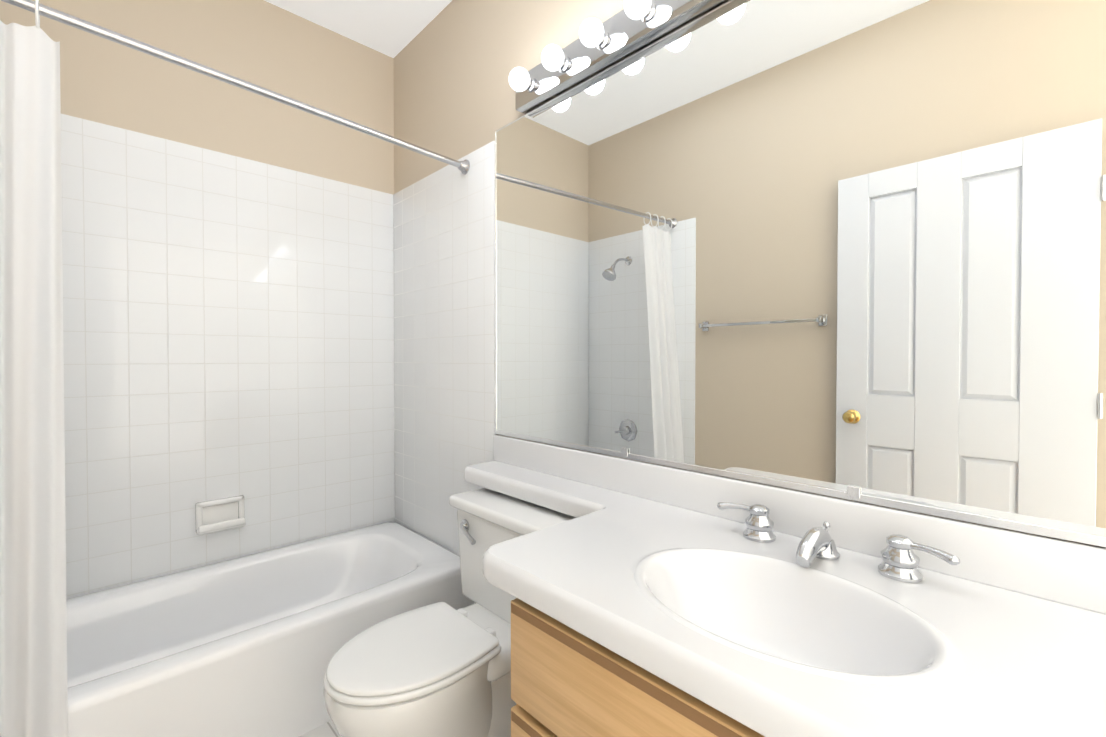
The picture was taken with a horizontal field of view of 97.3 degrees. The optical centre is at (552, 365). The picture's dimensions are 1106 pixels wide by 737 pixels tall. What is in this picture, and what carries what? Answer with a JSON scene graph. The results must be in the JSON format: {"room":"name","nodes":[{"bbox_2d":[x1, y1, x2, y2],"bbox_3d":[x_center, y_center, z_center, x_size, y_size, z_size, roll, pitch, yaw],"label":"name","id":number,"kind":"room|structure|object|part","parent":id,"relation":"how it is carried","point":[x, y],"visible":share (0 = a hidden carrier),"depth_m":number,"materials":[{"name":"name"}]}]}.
{"room":"bathroom","nodes":[
{"label":"bathroom","id":0,"kind":"room"},
{"bbox_2d":[0,0,393,194],"bbox_3d":[-1.414,-0.210,2.066,1.720,2.760,0.100,-1,1,-44],"label":"wall","id":1,"kind":"structure","parent":0,"point":[269,46],"depth_m":2.05,"materials":[{"name":"beige paint"}]},
{"bbox_2d":[61,114,394,598],"bbox_3d":[-1.375,-0.005,2.028,1.519,1.750,0.012,-1,1,-44],"label":"wall tile","id":2,"kind":"structure","parent":1,"relation":"attached to","point":[228,325],"depth_m":2.00,"materials":[{"name":"white tile"}]},
{"bbox_2d":[195,495,245,534],"bbox_3d":[-1.362,0.615,2.001,0.168,0.124,0.058,-1,1,-44],"label":"soap dish","id":3,"kind":"object","parent":2,"relation":"attached to","point":[216,515],"visible":1,"depth_m":2.00,"materials":[{"name":"white ceramic"}]},
{"bbox_2d":[298,720,339,736],"bbox_3d":[-0.492,1.234,1.119,1.720,0.100,2.773,-1,1,-44],"label":"floor","id":4,"kind":"structure","parent":0,"point":[327,729],"depth_m":1.56,"materials":[{"name":"tile"}]},
{"bbox_2d":[66,522,472,736],"bbox_3d":[-1.112,0.994,1.766,1.490,0.360,0.745,-1,1,-44],"label":"bathtub","id":5,"kind":"object","parent":4,"relation":"on","point":[249,645],"visible":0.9,"depth_m":1.69,"materials":[{"name":"white ceramic"}]},
{"bbox_2d":[324,488,575,736],"bbox_3d":[-0.275,0.815,1.426,0.743,0.728,0.500,-1,1,-44],"label":"toilet","id":6,"kind":"object","parent":4,"relation":"on","point":[440,669],"visible":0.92,"depth_m":1.31,"materials":[{"name":"white ceramic"}]},
{"bbox_3d":[-0.384,0.772,1.321,0.440,0.038,0.356,-1,1,-44],"label":"seat","id":7,"kind":"part","parent":6,"relation":"part of","materials":[{"name":"white plastic"}]},
{"bbox_3d":[-0.282,0.546,1.599,0.033,0.059,0.103,-1,1,-44],"label":"handle","id":8,"kind":"part","parent":6,"relation":"part of","materials":[{"name":"silver metal"}]},
{"bbox_2d":[464,435,1105,736],"bbox_3d":[0.149,0.734,1.115,0.583,0.900,1.687,-1,1,-44],"label":"bathroom vanity","id":9,"kind":"object","parent":4,"relation":"on","point":[652,600],"visible":1,"depth_m":0.83,"materials":[{"name":"white stone"}]},
{"bbox_2d":[717,502,959,582],"bbox_3d":[0.518,0.349,0.962,0.156,0.072,0.437,-1,1,-44],"label":"faucet","id":10,"kind":"object","parent":9,"relation":"on","point":[900,559],"visible":1,"depth_m":0.91,"materials":[{"name":"silver metal"}]},
{"bbox_2d":[264,0,451,57],"bbox_3d":[-0.492,-1.626,1.078,1.720,0.100,2.773,-1,1,-44],"label":"ceiling","id":11,"kind":"structure","parent":0,"point":[392,28],"depth_m":2.23,"materials":[{"name":"white paint"}]},
{"bbox_2d":[393,0,1104,547],"bbox_3d":[0.094,-0.204,1.657,0.100,2.760,2.573,-1,1,-44],"label":"wall","id":12,"kind":"structure","parent":0,"point":[457,62],"depth_m":2.04,"materials":[{"name":"beige paint"}]},
{"bbox_2d":[393,141,495,603],"bbox_3d":[-0.526,0.142,2.232,0.012,2.049,0.868,-1,1,-44],"label":"wall tile","id":13,"kind":"structure","parent":12,"relation":"attached to","point":[444,321],"depth_m":2.19,"materials":[{"name":"white tile"}]},
{"bbox_2d":[508,0,728,113],"bbox_3d":[0.303,-0.961,1.255,0.136,0.110,1.311,-1,1,-44],"label":"sconce","id":14,"kind":"object","parent":12,"relation":"attached to","point":[632,27],"visible":1,"depth_m":1.43,"materials":[{"name":"silver metal"}]},
{"bbox_2d":[495,0,1105,547],"bbox_3d":[0.357,-0.312,1.298,0.012,1.182,1.685,-1,1,-44],"label":"mirror","id":15,"kind":"object","parent":12,"relation":"attached to","point":[853,250],"visible":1,"depth_m":1.04,"materials":[{"name":"clear glass"}]},
{"bbox_3d":[-1.078,-0.188,0.540,0.100,2.760,2.573,-1,1,-44],"label":"wall","id":16,"kind":"structure","parent":0,"visible":0},
{"bbox_3d":[-1.617,0.157,1.191,0.012,2.049,0.868,-1,1,-44],"label":"wall tile","id":17,"kind":"structure","parent":16,"relation":"attached to","visible":0},
{"bbox_2d":[0,0,469,174],"bbox_3d":[-0.893,-0.845,1.509,1.496,0.105,0.100,-1,1,-44],"label":"shower rod","id":18,"kind":"object","parent":17,"relation":"attached to","point":[111,35],"visible":1,"depth_m":1.41,"materials":[{"name":"silver metal"}]},
{"bbox_2d":[0,0,67,736],"bbox_3d":[-1.272,0.100,1.061,0.293,1.968,0.174,-1,1,-44],"label":"shower curtain","id":19,"kind":"object","parent":18,"relation":"hanging from","point":[33,659],"visible":1,"depth_m":1.12,"materials":[{"name":"white fabric"}]}
]}

